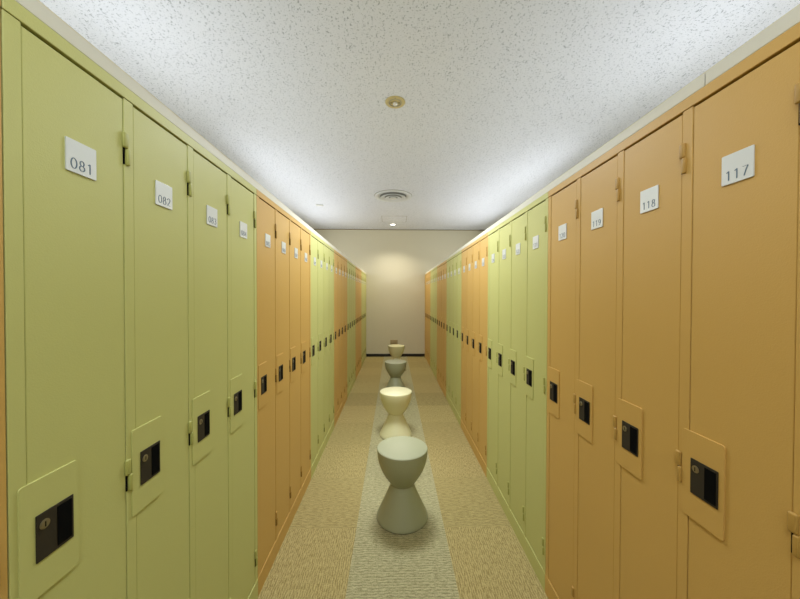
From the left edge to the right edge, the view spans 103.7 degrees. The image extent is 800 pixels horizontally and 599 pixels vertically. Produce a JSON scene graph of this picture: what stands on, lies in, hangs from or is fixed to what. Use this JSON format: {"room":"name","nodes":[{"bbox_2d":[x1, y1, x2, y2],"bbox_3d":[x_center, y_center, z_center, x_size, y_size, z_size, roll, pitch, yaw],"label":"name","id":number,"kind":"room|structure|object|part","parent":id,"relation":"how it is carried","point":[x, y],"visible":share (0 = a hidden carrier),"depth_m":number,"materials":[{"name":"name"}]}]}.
{"room":"changing room","nodes":[
{"label":"changing room","id":0,"kind":"room"},
{"bbox_2d":[37,0,312,228],"bbox_3d":[-1.887,-0.089,2.293,0.100,2.855,9.464,0,1,-1],"label":"wall","id":1,"kind":"structure","parent":0,"point":[37,0],"depth_m":2.19,"materials":[{"name":"white paint"}]},
{"bbox_2d":[15,0,365,273],"bbox_3d":[-1.267,-0.534,3.298,1.176,0.030,7.467,0,1,-1],"label":"trim","id":2,"kind":"structure","parent":1,"relation":"attached to","point":[34,7],"depth_m":0.74,"materials":[{"name":"paint"}]},
{"bbox_2d":[315,230,482,353],"bbox_3d":[-0.011,-0.144,7.114,4.046,2.855,0.100,0,1,-1],"label":"wall","id":3,"kind":"structure","parent":0,"point":[395,263],"depth_m":7.06,"materials":[{"name":"beige paint"}]},
{"bbox_2d":[390,340,397,344],"bbox_3d":[-0.135,0.964,7.067,0.166,0.107,0.015,0,1,-1],"label":"wall outlet","id":4,"kind":"object","parent":3,"relation":"attached to","point":[392,342],"visible":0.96,"depth_m":7.06,"materials":[{"name":"beige metal"}]},
{"bbox_2d":[366,354,424,356],"bbox_3d":[-0.101,1.253,7.073,1.416,0.062,0.012,0,1,-1],"label":"baseboard","id":5,"kind":"structure","parent":3,"relation":"attached to","point":[367,355],"depth_m":7.06,"materials":[{"name":"black"}]},
{"bbox_2d":[314,229,484,230],"bbox_3d":[-0.007,-1.563,7.044,3.846,0.014,0.006,0,1,-1],"label":"trim","id":6,"kind":"structure","parent":3,"relation":"attached to","point":[314,229],"depth_m":7.03,"materials":[{"name":"brown"}]},
{"bbox_2d":[258,356,547,598],"bbox_3d":[0.083,1.392,2.351,4.046,0.100,9.664,0,1,-1],"label":"floor","id":7,"kind":"structure","parent":0,"point":[334,546],"depth_m":1.85,"materials":[{"name":"carpet"}]},
{"bbox_2d":[0,0,7,598],"bbox_3d":[-0.870,0.445,0.039,0.521,1.846,0.912,0,1,-1],"label":"lockers","id":8,"kind":"object","parent":7,"relation":"on","point":[3,500],"visible":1,"depth_m":0.49,"materials":[{"name":"metal"}]},
{"bbox_2d":[0,0,257,598],"bbox_3d":[-0.888,0.434,0.953,0.521,1.846,0.912,0,1,-1],"label":"lockers","id":9,"kind":"object","parent":7,"relation":"on","point":[130,247],"visible":1,"depth_m":0.71,"materials":[{"name":"green metal"}]},
{"bbox_3d":[-0.625,0.412,0.561,0.003,0.204,0.096,0,1,-1],"label":"lock plate","id":10,"kind":"part","parent":9,"relation":"part of","materials":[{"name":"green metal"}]},
{"bbox_3d":[-0.637,0.409,0.624,0.019,1.724,0.193,0,1,-1],"label":"door","id":11,"kind":"part","parent":9,"relation":"part of","materials":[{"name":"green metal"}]},
{"bbox_3d":[-0.625,-0.275,0.616,0.003,0.062,0.060,0,1,-1],"label":"number plate","id":12,"kind":"part","parent":9,"relation":"part of","materials":[{"name":"white plastic"}]},
{"bbox_3d":[-0.630,0.409,0.783,0.003,0.204,0.096,0,1,-1],"label":"lock plate","id":13,"kind":"part","parent":9,"relation":"part of","materials":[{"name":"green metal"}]},
{"bbox_3d":[-0.642,0.407,0.846,0.019,1.724,0.193,0,1,-1],"label":"door","id":14,"kind":"part","parent":9,"relation":"part of","materials":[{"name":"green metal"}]},
{"bbox_3d":[-0.630,-0.278,0.838,0.003,0.062,0.060,0,1,-1],"label":"number plate","id":15,"kind":"part","parent":9,"relation":"part of","materials":[{"name":"white plastic"}]},
{"bbox_3d":[-0.634,0.406,1.005,0.003,0.204,0.096,0,1,-1],"label":"lock plate","id":16,"kind":"part","parent":9,"relation":"part of","materials":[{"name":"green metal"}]},
{"bbox_3d":[-0.646,0.404,1.068,0.019,1.724,0.193,0,1,-1],"label":"door","id":17,"kind":"part","parent":9,"relation":"part of","materials":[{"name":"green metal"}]},
{"bbox_3d":[-0.634,-0.280,1.060,0.003,0.062,0.060,0,1,-1],"label":"number plate","id":18,"kind":"part","parent":9,"relation":"part of","materials":[{"name":"white plastic"}]},
{"bbox_3d":[-0.639,0.404,1.227,0.003,0.204,0.096,0,1,-1],"label":"lock plate","id":19,"kind":"part","parent":9,"relation":"part of","materials":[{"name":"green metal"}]},
{"bbox_3d":[-0.651,0.401,1.290,0.019,1.724,0.193,0,1,-1],"label":"door","id":20,"kind":"part","parent":9,"relation":"part of","materials":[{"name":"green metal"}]},
{"bbox_3d":[-0.639,-0.283,1.282,0.003,0.062,0.060,0,1,-1],"label":"number plate","id":21,"kind":"part","parent":9,"relation":"part of","materials":[{"name":"white plastic"}]},
{"bbox_2d":[256,190,310,595],"bbox_3d":[-0.907,0.422,1.866,0.521,1.846,0.912,0,1,-1],"label":"lockers","id":22,"kind":"object","parent":7,"relation":"on","point":[283,243],"visible":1,"depth_m":1.71,"materials":[{"name":"metal"}]},
{"bbox_3d":[-0.644,0.401,1.475,0.003,0.204,0.096,0,1,-1],"label":"lock plate","id":23,"kind":"part","parent":22,"relation":"part of","materials":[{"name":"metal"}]},
{"bbox_3d":[-0.656,0.398,1.538,0.019,1.724,0.193,0,1,-1],"label":"door","id":24,"kind":"part","parent":22,"relation":"part of","materials":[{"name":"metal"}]},
{"bbox_3d":[-0.644,-0.286,1.530,0.003,0.062,0.060,0,1,-1],"label":"number plate","id":25,"kind":"part","parent":22,"relation":"part of","materials":[{"name":"white plastic"}]},
{"bbox_3d":[-0.648,0.398,1.697,0.003,0.204,0.096,0,1,-1],"label":"lock plate","id":26,"kind":"part","parent":22,"relation":"part of","materials":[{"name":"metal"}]},
{"bbox_3d":[-0.660,0.396,1.760,0.019,1.724,0.193,0,1,-1],"label":"door","id":27,"kind":"part","parent":22,"relation":"part of","materials":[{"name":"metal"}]},
{"bbox_3d":[-0.648,-0.289,1.752,0.003,0.062,0.060,0,1,-1],"label":"number plate","id":28,"kind":"part","parent":22,"relation":"part of","materials":[{"name":"white plastic"}]},
{"bbox_3d":[-0.653,0.395,1.919,0.003,0.204,0.096,0,1,-1],"label":"lock plate","id":29,"kind":"part","parent":22,"relation":"part of","materials":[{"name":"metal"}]},
{"bbox_3d":[-0.665,0.393,1.982,0.019,1.724,0.193,0,1,-1],"label":"door","id":30,"kind":"part","parent":22,"relation":"part of","materials":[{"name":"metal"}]},
{"bbox_3d":[-0.653,-0.291,1.974,0.003,0.062,0.060,0,1,-1],"label":"number plate","id":31,"kind":"part","parent":22,"relation":"part of","materials":[{"name":"white plastic"}]},
{"bbox_3d":[-0.657,0.393,2.140,0.003,0.204,0.096,0,1,-1],"label":"lock plate","id":32,"kind":"part","parent":22,"relation":"part of","materials":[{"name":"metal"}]},
{"bbox_3d":[-0.669,0.390,2.204,0.019,1.724,0.193,0,1,-1],"label":"door","id":33,"kind":"part","parent":22,"relation":"part of","materials":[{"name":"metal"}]},
{"bbox_2d":[311,232,333,477],"bbox_3d":[-0.925,0.411,2.779,0.521,1.846,0.912,0,1,-1],"label":"lockers","id":34,"kind":"object","parent":7,"relation":"on","point":[322,254],"visible":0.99,"depth_m":2.68,"materials":[{"name":"green metal"}]},
{"bbox_3d":[-0.662,0.390,2.388,0.003,0.204,0.096,0,1,-1],"label":"lock plate","id":35,"kind":"part","parent":34,"relation":"part of","materials":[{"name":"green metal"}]},
{"bbox_3d":[-0.674,0.387,2.451,0.019,1.724,0.193,0,1,-1],"label":"door","id":36,"kind":"part","parent":34,"relation":"part of","materials":[{"name":"green metal"}]},
{"bbox_3d":[-0.667,0.387,2.610,0.003,0.204,0.096,0,1,-1],"label":"lock plate","id":37,"kind":"part","parent":34,"relation":"part of","materials":[{"name":"green metal"}]},
{"bbox_3d":[-0.679,0.385,2.673,0.019,1.724,0.193,0,1,-1],"label":"door","id":38,"kind":"part","parent":34,"relation":"part of","materials":[{"name":"green metal"}]},
{"bbox_3d":[-0.671,0.384,2.832,0.003,0.204,0.096,0,1,-1],"label":"lock plate","id":39,"kind":"part","parent":34,"relation":"part of","materials":[{"name":"green metal"}]},
{"bbox_3d":[-0.683,0.382,2.895,0.019,1.724,0.193,0,1,-1],"label":"door","id":40,"kind":"part","parent":34,"relation":"part of","materials":[{"name":"green metal"}]},
{"bbox_3d":[-0.676,0.382,3.054,0.003,0.204,0.096,0,1,-1],"label":"lock plate","id":41,"kind":"part","parent":34,"relation":"part of","materials":[{"name":"green metal"}]},
{"bbox_3d":[-0.688,0.379,3.117,0.019,1.724,0.193,0,1,-1],"label":"door","id":42,"kind":"part","parent":34,"relation":"part of","materials":[{"name":"green metal"}]},
{"bbox_2d":[334,250,346,426],"bbox_3d":[-0.944,0.400,3.692,0.521,1.846,0.912,0,1,-1],"label":"lockers","id":43,"kind":"object","parent":7,"relation":"on","point":[340,262],"visible":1,"depth_m":3.63,"materials":[{"name":"metal"}]},
{"bbox_3d":[-0.681,0.379,3.301,0.003,0.204,0.096,0,1,-1],"label":"lock plate","id":44,"kind":"part","parent":43,"relation":"part of","materials":[{"name":"metal"}]},
{"bbox_3d":[-0.693,0.376,3.364,0.019,1.724,0.193,0,1,-1],"label":"door","id":45,"kind":"part","parent":43,"relation":"part of","materials":[{"name":"metal"}]},
{"bbox_3d":[-0.698,0.373,3.586,0.019,1.724,0.193,0,1,-1],"label":"door","id":46,"kind":"part","parent":43,"relation":"part of","materials":[{"name":"metal"}]},
{"bbox_3d":[-0.702,0.371,3.808,0.019,1.724,0.193,0,1,-1],"label":"door","id":47,"kind":"part","parent":43,"relation":"part of","materials":[{"name":"metal"}]},
{"bbox_3d":[-0.707,0.368,4.030,0.019,1.724,0.193,0,1,-1],"label":"door","id":48,"kind":"part","parent":43,"relation":"part of","materials":[{"name":"metal"}]},
{"bbox_2d":[347,260,355,397],"bbox_3d":[-0.962,0.389,4.606,0.521,1.846,0.912,0,1,-1],"label":"lockers","id":49,"kind":"object","parent":7,"relation":"on","point":[351,268],"visible":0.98,"depth_m":4.58,"materials":[{"name":"green metal"}]},
{"bbox_3d":[-0.712,0.365,4.277,0.019,1.724,0.193,0,1,-1],"label":"door","id":50,"kind":"part","parent":49,"relation":"part of","materials":[{"name":"orange metal"}]},
{"bbox_3d":[-0.716,0.362,4.499,0.019,1.724,0.193,0,1,-1],"label":"door","id":51,"kind":"part","parent":49,"relation":"part of","materials":[{"name":"metal"}]},
{"bbox_3d":[-0.721,0.360,4.721,0.019,1.724,0.193,0,1,-1],"label":"door","id":52,"kind":"part","parent":49,"relation":"part of","materials":[{"name":"orange metal"}]},
{"bbox_3d":[-0.725,0.357,4.943,0.019,1.724,0.193,0,1,-1],"label":"door","id":53,"kind":"part","parent":49,"relation":"part of","materials":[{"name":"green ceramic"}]},
{"bbox_2d":[356,267,361,377],"bbox_3d":[-0.981,0.378,5.519,0.521,1.846,0.912,0,1,-1],"label":"lockers","id":54,"kind":"object","parent":7,"relation":"on","point":[358,271],"visible":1,"depth_m":5.50,"materials":[{"name":"metal"}]},
{"bbox_3d":[-0.730,0.354,5.191,0.019,1.724,0.193,0,1,-1],"label":"door","id":55,"kind":"part","parent":54,"relation":"part of","materials":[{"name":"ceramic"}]},
{"bbox_3d":[-0.735,0.351,5.413,0.019,1.724,0.193,0,1,-1],"label":"door","id":56,"kind":"part","parent":54,"relation":"part of","materials":[{"name":"metal"}]},
{"bbox_3d":[-0.739,0.349,5.635,0.019,1.724,0.193,0,1,-1],"label":"door","id":57,"kind":"part","parent":54,"relation":"part of","materials":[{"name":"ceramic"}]},
{"bbox_3d":[-0.744,0.346,5.856,0.019,1.724,0.193,0,1,-1],"label":"door","id":58,"kind":"part","parent":54,"relation":"part of","materials":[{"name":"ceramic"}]},
{"bbox_2d":[361,271,365,366],"bbox_3d":[-1.001,0.366,6.513,0.521,1.846,1.073,0,1,-1],"label":"lockers","id":59,"kind":"object","parent":7,"relation":"on","point":[363,281],"visible":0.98,"depth_m":6.41,"materials":[{"name":"green metal"}]},
{"bbox_3d":[-0.753,0.340,6.326,0.019,1.724,0.193,0,1,-1],"label":"door","id":60,"kind":"part","parent":59,"relation":"part of","materials":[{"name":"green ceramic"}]},
{"bbox_3d":[-0.758,0.338,6.548,0.019,1.724,0.193,0,1,-1],"label":"door","id":61,"kind":"part","parent":59,"relation":"part of","materials":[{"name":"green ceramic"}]},
{"bbox_2d":[385,359,405,387],"bbox_3d":[-0.063,1.100,4.493,0.316,0.431,0.316,0,1,-1],"label":"stool","id":62,"kind":"object","parent":7,"relation":"on","point":[395,368],"visible":0.82,"depth_m":4.40,"materials":[{"name":"beige plastic"}]},
{"bbox_3d":[-0.063,0.886,4.491,0.301,0.003,0.301,0,1,-1],"label":"seat","id":63,"kind":"part","parent":62,"relation":"part of","materials":[{"name":"beige plastic"}]},
{"bbox_2d":[385,362,405,377],"bbox_3d":[-0.063,0.995,4.492,0.312,0.219,0.312,0,1,-1],"label":"seat","id":64,"kind":"object","parent":62,"relation":"on","point":[394,369],"depth_m":4.38,"materials":[{"name":"beige plastic"}]},
{"bbox_2d":[380,387,411,439],"bbox_3d":[-0.041,1.117,3.096,0.316,0.431,0.316,0,1,-1],"label":"stool","id":65,"kind":"object","parent":7,"relation":"on","point":[395,400],"visible":0.94,"depth_m":3.00,"materials":[{"name":"beige plastic"}]},
{"bbox_3d":[-0.041,0.903,3.093,0.301,0.003,0.301,0,1,-1],"label":"seat","id":66,"kind":"part","parent":65,"relation":"part of","materials":[{"name":"beige plastic"}]},
{"bbox_2d":[380,388,411,415],"bbox_3d":[-0.041,1.012,3.094,0.312,0.219,0.312,0,1,-1],"label":"seat","id":67,"kind":"object","parent":65,"relation":"on","point":[395,401],"depth_m":2.99,"materials":[{"name":"beige plastic"}]},
{"bbox_2d":[388,344,404,358],"bbox_3d":[-0.069,1.083,5.913,0.316,0.431,0.316,0,1,-1],"label":"stool","id":68,"kind":"object","parent":7,"relation":"on","point":[396,350],"visible":0.59,"depth_m":5.81,"materials":[{"name":"beige plastic"}]},
{"bbox_3d":[-0.069,0.869,5.911,0.301,0.003,0.301,0,1,-1],"label":"seat","id":69,"kind":"part","parent":68,"relation":"part of","materials":[{"name":"beige plastic"}]},
{"bbox_2d":[377,436,427,533],"bbox_3d":[0.014,1.131,1.953,0.316,0.431,0.316,0,1,-1],"label":"stool","id":70,"kind":"object","parent":7,"relation":"on","point":[402,459],"visible":1,"depth_m":1.86,"materials":[{"name":"beige plastic"}]},
{"bbox_3d":[0.015,0.917,1.950,0.301,0.003,0.301,0,1,-1],"label":"seat","id":71,"kind":"part","parent":70,"relation":"part of","materials":[{"name":"beige plastic"}]},
{"bbox_2d":[377,436,427,488],"bbox_3d":[0.014,1.026,1.951,0.312,0.219,0.312,0,1,-1],"label":"seat","id":72,"kind":"object","parent":70,"relation":"on","point":[402,459],"depth_m":1.86,"materials":[{"name":"beige plastic"}]},
{"bbox_2d":[425,272,430,365],"bbox_3d":[0.824,0.370,6.550,0.521,1.846,1.073,0,1,-1],"label":"lockers","id":73,"kind":"object","parent":7,"relation":"on","point":[428,275],"visible":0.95,"depth_m":6.52,"materials":[{"name":"metal"}]},
{"bbox_3d":[0.575,0.337,6.797,0.019,1.724,0.193,0,1,-1],"label":"door","id":74,"kind":"part","parent":73,"relation":"part of","materials":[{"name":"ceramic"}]},
{"bbox_3d":[0.580,0.340,6.575,0.019,1.724,0.193,0,1,-1],"label":"door","id":75,"kind":"part","parent":73,"relation":"part of","materials":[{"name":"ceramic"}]},
{"bbox_3d":[0.584,0.343,6.353,0.019,1.724,0.193,0,1,-1],"label":"door","id":76,"kind":"part","parent":73,"relation":"part of","materials":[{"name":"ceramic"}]},
{"bbox_3d":[0.589,0.345,6.131,0.019,1.724,0.193,0,1,-1],"label":"door","id":77,"kind":"part","parent":73,"relation":"part of","materials":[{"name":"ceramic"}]},
{"bbox_2d":[430,267,436,379],"bbox_3d":[0.844,0.382,5.556,0.521,1.846,0.912,0,1,-1],"label":"lockers","id":78,"kind":"object","parent":7,"relation":"on","point":[433,280],"visible":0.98,"depth_m":5.53,"materials":[{"name":"green metal"}]},
{"bbox_3d":[0.594,0.348,5.883,0.019,1.724,0.193,0,1,-1],"label":"door","id":79,"kind":"part","parent":78,"relation":"part of","materials":[{"name":"orange metal"}]},
{"bbox_3d":[0.598,0.351,5.662,0.019,1.724,0.193,0,1,-1],"label":"door","id":80,"kind":"part","parent":78,"relation":"part of","materials":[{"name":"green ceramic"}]},
{"bbox_3d":[0.603,0.354,5.440,0.019,1.724,0.193,0,1,-1],"label":"door","id":81,"kind":"part","parent":78,"relation":"part of","materials":[{"name":"orange metal"}]},
{"bbox_3d":[0.607,0.357,5.218,0.019,1.724,0.193,0,1,-1],"label":"door","id":82,"kind":"part","parent":78,"relation":"part of","materials":[{"name":"orange metal"}]},
{"bbox_2d":[437,260,446,396],"bbox_3d":[0.863,0.393,4.643,0.521,1.846,0.912,0,1,-1],"label":"lockers","id":83,"kind":"object","parent":7,"relation":"on","point":[442,268],"visible":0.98,"depth_m":4.59,"materials":[{"name":"metal"}]},
{"bbox_3d":[0.612,0.360,4.970,0.019,1.724,0.193,0,1,-1],"label":"door","id":84,"kind":"part","parent":83,"relation":"part of","materials":[{"name":"metal"}]},
{"bbox_3d":[0.617,0.362,4.748,0.019,1.724,0.193,0,1,-1],"label":"door","id":85,"kind":"part","parent":83,"relation":"part of","materials":[{"name":"metal"}]},
{"bbox_3d":[0.621,0.365,4.526,0.019,1.724,0.193,0,1,-1],"label":"door","id":86,"kind":"part","parent":83,"relation":"part of","materials":[{"name":"metal"}]},
{"bbox_3d":[0.614,0.368,4.367,0.003,0.204,0.096,0,1,-1],"label":"lock plate","id":87,"kind":"part","parent":83,"relation":"part of","materials":[{"name":"metal"}]},
{"bbox_3d":[0.626,0.368,4.304,0.019,1.724,0.193,0,1,-1],"label":"door","id":88,"kind":"part","parent":83,"relation":"part of","materials":[{"name":"metal"}]},
{"bbox_2d":[446,251,461,426],"bbox_3d":[0.881,0.404,3.729,0.521,1.846,0.912,0,1,-1],"label":"lockers","id":89,"kind":"object","parent":7,"relation":"on","point":[454,263],"visible":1,"depth_m":3.63,"materials":[{"name":"green metal"}]},
{"bbox_3d":[0.619,0.371,4.120,0.003,0.204,0.096,0,1,-1],"label":"lock plate","id":90,"kind":"part","parent":89,"relation":"part of","materials":[{"name":"green metal"}]},
{"bbox_3d":[0.631,0.371,4.057,0.019,1.724,0.193,0,1,-1],"label":"door","id":91,"kind":"part","parent":89,"relation":"part of","materials":[{"name":"orange metal"}]},
{"bbox_3d":[0.635,0.373,3.835,0.019,1.724,0.193,0,1,-1],"label":"door","id":92,"kind":"part","parent":89,"relation":"part of","materials":[{"name":"metal"}]},
{"bbox_3d":[0.640,0.376,3.613,0.019,1.724,0.193,0,1,-1],"label":"door","id":93,"kind":"part","parent":89,"relation":"part of","materials":[{"name":"green metal"}]},
{"bbox_3d":[0.632,0.380,3.454,0.003,0.204,0.096,0,1,-1],"label":"lock plate","id":94,"kind":"part","parent":89,"relation":"part of","materials":[{"name":"green metal"}]},
{"bbox_3d":[0.644,0.379,3.391,0.019,1.724,0.193,0,1,-1],"label":"door","id":95,"kind":"part","parent":89,"relation":"part of","materials":[{"name":"green metal"}]},
{"bbox_2d":[461,232,487,477],"bbox_3d":[0.900,0.415,2.816,0.521,1.846,0.912,0,1,-1],"label":"lockers","id":96,"kind":"object","parent":7,"relation":"on","point":[474,269],"visible":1,"depth_m":2.70,"materials":[{"name":"metal"}]},
{"bbox_3d":[0.637,0.383,3.207,0.003,0.204,0.096,0,1,-1],"label":"lock plate","id":97,"kind":"part","parent":96,"relation":"part of","materials":[{"name":"metal"}]},
{"bbox_3d":[0.649,0.382,3.144,0.019,1.724,0.193,0,1,-1],"label":"door","id":98,"kind":"part","parent":96,"relation":"part of","materials":[{"name":"metal"}]},
{"bbox_3d":[0.641,0.385,2.985,0.003,0.204,0.096,0,1,-1],"label":"lock plate","id":99,"kind":"part","parent":96,"relation":"part of","materials":[{"name":"metal"}]},
{"bbox_3d":[0.654,0.385,2.922,0.019,1.724,0.193,0,1,-1],"label":"door","id":100,"kind":"part","parent":96,"relation":"part of","materials":[{"name":"metal"}]},
{"bbox_3d":[0.646,0.388,2.763,0.003,0.204,0.096,0,1,-1],"label":"lock plate","id":101,"kind":"part","parent":96,"relation":"part of","materials":[{"name":"metal"}]},
{"bbox_3d":[0.658,0.387,2.700,0.019,1.724,0.193,0,1,-1],"label":"door","id":102,"kind":"part","parent":96,"relation":"part of","materials":[{"name":"metal"}]},
{"bbox_3d":[0.650,0.391,2.541,0.003,0.204,0.096,0,1,-1],"label":"lock plate","id":103,"kind":"part","parent":96,"relation":"part of","materials":[{"name":"metal"}]},
{"bbox_3d":[0.663,0.390,2.478,0.019,1.724,0.193,0,1,-1],"label":"door","id":104,"kind":"part","parent":96,"relation":"part of","materials":[{"name":"metal"}]},
{"bbox_2d":[487,192,548,590],"bbox_3d":[0.918,0.426,1.903,0.521,1.846,0.912,0,1,-1],"label":"lockers","id":105,"kind":"object","parent":7,"relation":"on","point":[518,246],"visible":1,"depth_m":1.74,"materials":[{"name":"green metal"}]},
{"bbox_3d":[0.655,0.394,2.294,0.003,0.204,0.096,0,1,-1],"label":"lock plate","id":106,"kind":"part","parent":105,"relation":"part of","materials":[{"name":"green metal"}]},
{"bbox_3d":[0.668,0.393,2.231,0.019,1.724,0.193,0,1,-1],"label":"door","id":107,"kind":"part","parent":105,"relation":"part of","materials":[{"name":"green metal"}]},
{"bbox_3d":[0.660,0.396,2.072,0.003,0.204,0.096,0,1,-1],"label":"lock plate","id":108,"kind":"part","parent":105,"relation":"part of","materials":[{"name":"green metal"}]},
{"bbox_3d":[0.672,0.396,2.009,0.019,1.724,0.193,0,1,-1],"label":"door","id":109,"kind":"part","parent":105,"relation":"part of","materials":[{"name":"green metal"}]},
{"bbox_3d":[0.663,-0.289,2.000,0.003,0.062,0.060,0,1,-1],"label":"number plate","id":110,"kind":"part","parent":105,"relation":"part of","materials":[{"name":"white plastic"}]},
{"bbox_3d":[0.664,0.399,1.850,0.003,0.204,0.096,0,1,-1],"label":"lock plate","id":111,"kind":"part","parent":105,"relation":"part of","materials":[{"name":"green metal"}]},
{"bbox_3d":[0.677,0.398,1.787,0.019,1.724,0.193,0,1,-1],"label":"door","id":112,"kind":"part","parent":105,"relation":"part of","materials":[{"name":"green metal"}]},
{"bbox_3d":[0.668,-0.286,1.778,0.003,0.062,0.060,0,1,-1],"label":"number plate","id":113,"kind":"part","parent":105,"relation":"part of","materials":[{"name":"white plastic"}]},
{"bbox_3d":[0.669,0.402,1.628,0.003,0.204,0.096,0,1,-1],"label":"lock plate","id":114,"kind":"part","parent":105,"relation":"part of","materials":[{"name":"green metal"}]},
{"bbox_3d":[0.681,0.401,1.565,0.019,1.724,0.193,0,1,-1],"label":"door","id":115,"kind":"part","parent":105,"relation":"part of","materials":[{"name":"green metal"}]},
{"bbox_3d":[0.672,-0.283,1.556,0.003,0.062,0.060,0,1,-1],"label":"number plate","id":116,"kind":"part","parent":105,"relation":"part of","materials":[{"name":"white plastic"}]},
{"bbox_2d":[545,22,799,598],"bbox_3d":[0.937,0.437,0.990,0.521,1.846,0.912,0,1,-1],"label":"lockers","id":117,"kind":"object","parent":7,"relation":"on","point":[673,441],"visible":1,"depth_m":0.76,"materials":[{"name":"metal"}]},
{"bbox_3d":[0.674,0.405,1.380,0.003,0.204,0.096,0,1,-1],"label":"lock plate","id":118,"kind":"part","parent":117,"relation":"part of","materials":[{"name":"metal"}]},
{"bbox_3d":[0.677,-0.280,1.309,0.003,0.062,0.060,0,1,-1],"label":"number plate","id":119,"kind":"part","parent":117,"relation":"part of","materials":[{"name":"white plastic"}]},
{"bbox_3d":[0.686,0.404,1.317,0.019,1.724,0.193,0,1,-1],"label":"door","id":120,"kind":"part","parent":117,"relation":"part of","materials":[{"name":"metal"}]},
{"bbox_3d":[0.678,0.407,1.158,0.003,0.204,0.096,0,1,-1],"label":"lock plate","id":121,"kind":"part","parent":117,"relation":"part of","materials":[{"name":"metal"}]},
{"bbox_3d":[0.682,-0.278,1.087,0.003,0.062,0.060,0,1,-1],"label":"number plate","id":122,"kind":"part","parent":117,"relation":"part of","materials":[{"name":"white plastic"}]},
{"bbox_3d":[0.691,0.407,1.095,0.019,1.724,0.193,0,1,-1],"label":"door","id":123,"kind":"part","parent":117,"relation":"part of","materials":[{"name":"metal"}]},
{"bbox_3d":[0.683,0.410,0.936,0.003,0.204,0.096,0,1,-1],"label":"lock plate","id":124,"kind":"part","parent":117,"relation":"part of","materials":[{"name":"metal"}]},
{"bbox_3d":[0.686,-0.275,0.865,0.003,0.062,0.060,0,1,-1],"label":"number plate","id":125,"kind":"part","parent":117,"relation":"part of","materials":[{"name":"white plastic"}]},
{"bbox_3d":[0.695,0.409,0.873,0.019,1.724,0.193,0,1,-1],"label":"door","id":126,"kind":"part","parent":117,"relation":"part of","materials":[{"name":"metal"}]},
{"bbox_3d":[0.688,0.413,0.715,0.003,0.204,0.096,0,1,-1],"label":"lock plate","id":127,"kind":"part","parent":117,"relation":"part of","materials":[{"name":"metal"}]},
{"bbox_3d":[0.691,-0.272,0.643,0.003,0.062,0.060,0,1,-1],"label":"number plate","id":128,"kind":"part","parent":117,"relation":"part of","materials":[{"name":"white plastic"}]},
{"bbox_3d":[0.700,0.412,0.651,0.019,1.724,0.193,0,1,-1],"label":"door","id":129,"kind":"part","parent":117,"relation":"part of","materials":[{"name":"metal"}]},
{"bbox_2d":[39,0,799,229],"bbox_3d":[0.089,-1.563,2.316,4.046,0.100,9.664,0,1,-1],"label":"ceiling","id":130,"kind":"structure","parent":0,"point":[503,98],"depth_m":2.15,"materials":[{"name":"white paint"}]},
{"bbox_2d":[374,190,411,201],"bbox_3d":[-0.101,-1.520,4.676,0.562,0.044,0.562,0,1,-1],"label":"ceiling vent","id":131,"kind":"object","parent":130,"relation":"in","point":[385,195],"visible":1,"depth_m":4.63,"materials":[{"name":"grey metal"}]},
{"bbox_2d":[385,96,404,108],"bbox_3d":[-0.037,-1.499,2.408,0.154,0.030,0.154,0,1,-1],"label":"fitting","id":132,"kind":"object","parent":130,"relation":"attached to","point":[394,102],"visible":1,"depth_m":2.40,"materials":[{"name":"gold metal"}]},
{"bbox_2d":[487,4,799,228],"bbox_3d":[2.058,-0.082,2.373,0.100,2.855,9.464,0,1,-1],"label":"wall","id":133,"kind":"structure","parent":0,"point":[799,4],"depth_m":2.20,"materials":[{"name":"white paint"}]},
{"bbox_2d":[425,5,799,273],"bbox_3d":[1.312,-0.529,3.351,1.352,0.030,7.467,0,1,-1],"label":"trim","id":134,"kind":"structure","parent":133,"relation":"attached to","point":[791,19],"depth_m":0.77,"materials":[{"name":"paint"}]}
]}

